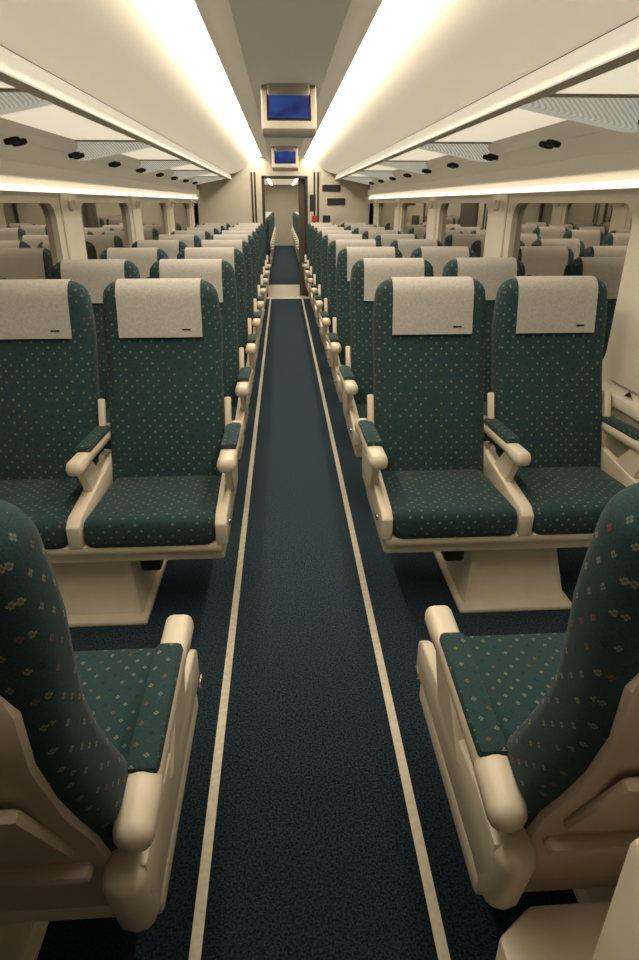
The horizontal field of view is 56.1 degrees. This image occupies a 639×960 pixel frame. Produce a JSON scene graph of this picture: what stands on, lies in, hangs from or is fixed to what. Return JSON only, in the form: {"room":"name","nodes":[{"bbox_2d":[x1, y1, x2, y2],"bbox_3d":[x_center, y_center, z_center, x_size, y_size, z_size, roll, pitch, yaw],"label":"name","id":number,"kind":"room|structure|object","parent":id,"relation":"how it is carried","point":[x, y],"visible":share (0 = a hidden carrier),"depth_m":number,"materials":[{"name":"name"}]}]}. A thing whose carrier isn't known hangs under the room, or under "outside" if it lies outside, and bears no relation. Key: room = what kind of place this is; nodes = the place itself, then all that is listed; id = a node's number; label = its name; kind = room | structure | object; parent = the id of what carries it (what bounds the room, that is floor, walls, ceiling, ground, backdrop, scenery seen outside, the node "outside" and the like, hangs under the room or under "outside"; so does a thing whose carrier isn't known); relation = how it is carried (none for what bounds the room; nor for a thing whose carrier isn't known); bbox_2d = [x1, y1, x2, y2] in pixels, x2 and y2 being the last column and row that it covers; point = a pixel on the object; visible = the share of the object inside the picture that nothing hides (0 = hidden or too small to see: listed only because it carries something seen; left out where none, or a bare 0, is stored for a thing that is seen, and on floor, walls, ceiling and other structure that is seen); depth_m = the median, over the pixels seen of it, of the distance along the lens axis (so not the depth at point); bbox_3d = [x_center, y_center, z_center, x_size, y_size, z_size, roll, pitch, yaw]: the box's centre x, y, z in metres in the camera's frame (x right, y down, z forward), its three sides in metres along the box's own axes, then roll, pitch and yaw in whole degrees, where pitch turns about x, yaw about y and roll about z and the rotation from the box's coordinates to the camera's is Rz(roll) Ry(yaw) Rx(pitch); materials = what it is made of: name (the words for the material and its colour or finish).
{"room":"train interior","nodes":[
{"label":"train interior","id":0,"kind":"room"},
{"bbox_2d":[0,137,198,279],"bbox_3d":[-1.609,-1.174,3.736,0.105,2.000,13.940,-1,25,-3],"label":"wall","id":1,"kind":"structure","parent":0,"point":[55,207],"depth_m":3.88,"materials":[{"name":"beige plastic"}]},
{"bbox_2d":[264,179,298,245],"bbox_3d":[-0.989,-7.183,16.513,2.960,2.200,14.020,-1,25,-3],"label":"wall","id":2,"kind":"structure","parent":0,"point":[281,195],"depth_m":22.63,"materials":[{"name":"beige paint"}]},
{"bbox_2d":[196,155,371,296],"bbox_3d":[-0.585,-4.264,10.094,3.240,2.280,0.105,-1,25,-3],"label":"wall","id":3,"kind":"structure","parent":0,"point":[241,199],"depth_m":9.88,"materials":[{"name":"beige plastic"}]},
{"bbox_2d":[298,179,305,295],"bbox_3d":[-0.101,-4.137,10.274,0.500,1.900,0.035,-1,25,-3],"label":"door leaf","id":4,"kind":"structure","parent":3,"relation":"in","point":[301,182],"depth_m":10.21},
{"bbox_2d":[37,246,587,959],"bbox_3d":[-0.600,-3.289,10.822,3.240,0.100,28.440,-1,25,-3],"label":"floor","id":5,"kind":"structure","parent":0,"point":[314,856],"depth_m":1.94,"materials":[{"name":"carpet"}]},
{"bbox_2d":[0,499,203,959],"bbox_3d":[-0.823,0.459,1.119,1.107,1.229,0.753,-1,25,-3],"label":"seats","id":6,"kind":"object","parent":5,"relation":"on","point":[95,746],"visible":1,"depth_m":0.93,"materials":[{"name":"teal fabric"}]},
{"bbox_2d":[0,278,243,627],"bbox_3d":[-0.884,-0.128,2.400,1.132,1.220,0.771,-1,25,-3],"label":"seats","id":7,"kind":"object","parent":5,"relation":"on","point":[109,523],"visible":0.99,"depth_m":2.44,"materials":[{"name":"teal fabric"}]},
{"bbox_2d":[52,259,252,459],"bbox_3d":[-0.938,-0.525,3.261,1.132,1.220,0.771,-1,25,-3],"label":"seats","id":8,"kind":"object","parent":5,"relation":"on","point":[95,275],"visible":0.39,"depth_m":3.28,"materials":[{"name":"teal fabric"}]},
{"bbox_2d":[100,247,258,402],"bbox_3d":[-0.992,-0.923,4.123,1.132,1.220,0.771,-1,25,-3],"label":"seats","id":9,"kind":"object","parent":5,"relation":"on","point":[143,258],"visible":0.23,"depth_m":4.13,"materials":[{"name":"teal fabric"}]},
{"bbox_2d":[131,240,262,365],"bbox_3d":[-1.047,-1.320,4.984,1.132,1.220,0.771,-1,25,-3],"label":"seats","id":10,"kind":"object","parent":5,"relation":"on","point":[172,248],"visible":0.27,"depth_m":4.99,"materials":[{"name":"teal fabric"}]},
{"bbox_2d":[154,234,264,340],"bbox_3d":[-1.101,-1.718,5.845,1.132,1.220,0.771,-1,25,-3],"label":"seats","id":11,"kind":"object","parent":5,"relation":"on","point":[189,240],"visible":0.2,"depth_m":5.86,"materials":[{"name":"teal fabric"}]},
{"bbox_2d":[170,230,266,321],"bbox_3d":[-1.156,-2.115,6.706,1.132,1.220,0.771,-1,25,-3],"label":"seats","id":12,"kind":"object","parent":5,"relation":"on","point":[203,235],"visible":0.16,"depth_m":6.72,"materials":[{"name":"teal fabric"}]},
{"bbox_2d":[183,227,268,303],"bbox_3d":[-1.210,-2.513,7.567,1.132,1.220,0.771,-1,25,-3],"label":"seats","id":13,"kind":"object","parent":5,"relation":"on","point":[211,230],"visible":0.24,"depth_m":7.58,"materials":[{"name":"teal fabric"}]},
{"bbox_2d":[194,225,269,291],"bbox_3d":[-1.264,-2.910,8.428,1.132,1.220,0.772,-1,25,-3],"label":"seats","id":14,"kind":"object","parent":5,"relation":"on","point":[220,228],"visible":0.16,"depth_m":8.44,"materials":[{"name":"teal fabric"}]},
{"bbox_2d":[202,223,270,284],"bbox_3d":[-1.319,-3.308,9.289,1.132,1.220,0.771,-1,25,-3],"label":"seats","id":15,"kind":"object","parent":5,"relation":"on","point":[225,225],"visible":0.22,"depth_m":9.30,"materials":[{"name":"teal fabric"}]},
{"bbox_2d":[266,218,273,265],"bbox_3d":[-1.532,-4.865,12.661,1.132,1.220,0.772,-1,25,-3],"label":"train seat","id":16,"kind":"object","parent":5,"relation":"on","point":[268,242],"visible":0.22,"depth_m":12.75,"materials":[{"name":"teal fabric"}]},
{"bbox_2d":[266,217,273,252],"bbox_3d":[-1.586,-5.262,13.522,1.132,1.220,0.771,-1,25,-3],"label":"train seat","id":17,"kind":"object","parent":5,"relation":"on","point":[266,217],"visible":0.09,"depth_m":13.63,"materials":[{"name":"teal fabric"}]},
{"bbox_2d":[266,215,274,241],"bbox_3d":[-1.695,-6.057,15.244,1.132,1.220,0.771,-1,25,-3],"label":"train seat","id":18,"kind":"object","parent":5,"relation":"on","point":[266,215],"visible":0.05,"depth_m":15.34,"materials":[{"name":"teal fabric"}]},
{"bbox_2d":[266,216,274,253],"bbox_3d":[-1.641,-5.660,14.383,1.132,1.220,0.771,-1,25,-3],"label":"train seat","id":19,"kind":"object","parent":5,"relation":"on","point":[273,242],"visible":0.12,"depth_m":14.45,"materials":[{"name":"teal fabric"}]},
{"bbox_2d":[268,285,305,296],"bbox_3d":[-0.632,-3.576,11.316,0.950,0.006,1.700,-1,25,-3],"label":"floor plate","id":20,"kind":"object","parent":5,"relation":"on","point":[273,290],"visible":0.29,"depth_m":11.16,"materials":[{"name":"beige metal"}]},
{"bbox_2d":[294,216,298,253],"bbox_3d":[-0.078,-6.096,15.329,1.132,1.220,0.771,-1,25,-3],"label":"train seat","id":21,"kind":"object","parent":5,"relation":"on","point":[297,216],"visible":0.09,"depth_m":15.35,"materials":[{"name":"teal fabric"}]},
{"bbox_2d":[294,214,298,249],"bbox_3d":[-0.132,-6.494,16.190,1.132,1.220,0.772,-1,25,-3],"label":"train seat","id":22,"kind":"object","parent":5,"relation":"on","point":[298,214],"visible":0.09,"depth_m":16.22,"materials":[{"name":"teal fabric"}]},
{"bbox_2d":[295,217,298,252],"bbox_3d":[-0.024,-5.699,14.467,1.132,1.220,0.771,-1,25,-3],"label":"train seat","id":23,"kind":"object","parent":5,"relation":"on","point":[296,242],"visible":0.11,"depth_m":14.50,"materials":[{"name":"teal fabric"}]},
{"bbox_2d":[188,297,450,959],"bbox_3d":[-0.184,-0.303,4.228,0.800,0.006,13.940,-1,25,-3],"label":"strips","id":24,"kind":"object","parent":5,"relation":"on","point":[442,950],"visible":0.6,"depth_m":1.84,"materials":[{"name":"beige plastic"}]},
{"bbox_2d":[302,223,367,287],"bbox_3d":[0.298,-3.347,9.373,1.132,1.220,0.771,-1,25,-3],"label":"seats","id":25,"kind":"object","parent":5,"relation":"on","point":[304,264],"visible":0.19,"depth_m":9.38,"materials":[{"name":"teal fabric"}]},
{"bbox_2d":[304,225,376,297],"bbox_3d":[0.353,-2.949,8.512,1.132,1.220,0.772,-1,25,-3],"label":"seats","id":26,"kind":"object","parent":5,"relation":"on","point":[350,227],"visible":0.21,"depth_m":8.52,"materials":[{"name":"teal fabric"}]},
{"bbox_2d":[306,227,387,308],"bbox_3d":[0.407,-2.552,7.651,1.132,1.220,0.771,-1,25,-3],"label":"seats","id":27,"kind":"object","parent":5,"relation":"on","point":[360,230],"visible":0.19,"depth_m":7.66,"materials":[{"name":"teal fabric"}]},
{"bbox_2d":[309,230,401,321],"bbox_3d":[0.461,-2.154,6.790,1.132,1.220,0.771,-1,25,-3],"label":"seats","id":28,"kind":"object","parent":5,"relation":"on","point":[370,234],"visible":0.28,"depth_m":6.80,"materials":[{"name":"teal fabric"}]},
{"bbox_2d":[313,234,418,341],"bbox_3d":[0.516,-1.757,5.929,1.132,1.220,0.771,-1,25,-3],"label":"seats","id":29,"kind":"object","parent":5,"relation":"on","point":[385,240],"visible":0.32,"depth_m":5.94,"materials":[{"name":"teal fabric"}]},
{"bbox_2d":[319,239,442,366],"bbox_3d":[0.570,-1.359,5.068,1.132,1.220,0.771,-1,25,-3],"label":"seats","id":30,"kind":"object","parent":5,"relation":"on","point":[406,246],"visible":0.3,"depth_m":5.08,"materials":[{"name":"teal fabric"}]},
{"bbox_2d":[326,246,475,401],"bbox_3d":[0.625,-0.962,4.207,1.132,1.220,0.771,-1,25,-3],"label":"seats","id":31,"kind":"object","parent":5,"relation":"on","point":[347,257],"visible":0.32,"depth_m":4.22,"materials":[{"name":"teal fabric"}]},
{"bbox_2d":[337,257,524,456],"bbox_3d":[0.679,-0.564,3.346,1.132,1.220,0.771,-1,25,-3],"label":"seats","id":32,"kind":"object","parent":5,"relation":"on","point":[356,377],"visible":0.34,"depth_m":3.37,"materials":[{"name":"teal fabric"}]},
{"bbox_2d":[355,276,638,612],"bbox_3d":[0.733,-0.167,2.485,1.132,1.220,0.771,-1,25,-3],"label":"seats","id":33,"kind":"object","parent":5,"relation":"on","point":[494,515],"visible":0.99,"depth_m":2.51,"materials":[{"name":"teal fabric"}]},
{"bbox_2d":[414,482,638,909],"bbox_3d":[0.809,0.419,1.204,1.107,1.229,0.753,-1,25,-3],"label":"seats","id":34,"kind":"object","parent":5,"relation":"on","point":[535,737],"visible":1,"depth_m":0.98,"materials":[{"name":"teal fabric"}]},
{"bbox_2d":[495,838,638,959],"bbox_3d":[0.683,0.863,0.635,0.698,0.900,0.950,-1,25,-3],"label":"seat","id":35,"kind":"object","parent":5,"relation":"on","point":[596,930],"visible":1,"depth_m":1.03,"materials":[{"name":"beige plastic"}]},
{"bbox_2d":[0,16,638,184],"bbox_3d":[-0.184,-1.972,3.458,2.840,0.183,13.940,-1,25,-3],"label":"luggage rack","id":36,"kind":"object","parent":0,"point":[593,87],"depth_m":2.90,"materials":[{"name":"beige plastic"}]},
{"bbox_2d":[271,146,298,170],"bbox_3d":[-0.403,-3.771,7.025,0.310,0.283,0.242,-1,25,-3],"label":"monitor","id":37,"kind":"object","parent":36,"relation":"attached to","point":[284,158],"visible":0.8,"depth_m":6.96,"materials":[{"name":"grey plastic"}]},
{"bbox_2d":[154,0,422,157],"bbox_3d":[-0.277,-2.955,4.791,0.951,0.047,10.590,-1,25,-3],"label":"light strips","id":38,"kind":"object","parent":36,"relation":"attached to","point":[183,16],"depth_m":3.05,"materials":[{"name":"white plastic"}]},
{"bbox_2d":[261,83,316,137],"bbox_3d":[-0.174,-2.097,3.400,0.310,0.283,0.242,-1,25,-3],"label":"monitor","id":39,"kind":"object","parent":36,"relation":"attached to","point":[288,110],"visible":0.91,"depth_m":3.33,"materials":[{"name":"grey plastic"}]},
{"bbox_2d":[0,0,638,173],"bbox_3d":[-0.184,-2.182,3.361,1.750,0.285,13.940,-1,25,-3],"label":"ceiling panels","id":40,"kind":"object","parent":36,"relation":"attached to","point":[450,55],"depth_m":2.42,"materials":[{"name":"beige plastic"}]},
{"bbox_2d":[368,130,638,478],"bbox_3d":[1.241,-1.243,3.885,0.105,2.000,13.940,-1,25,-3],"label":"wall","id":41,"kind":"structure","parent":0,"point":[572,208],"depth_m":3.17,"materials":[{"name":"beige plastic"}]}
]}

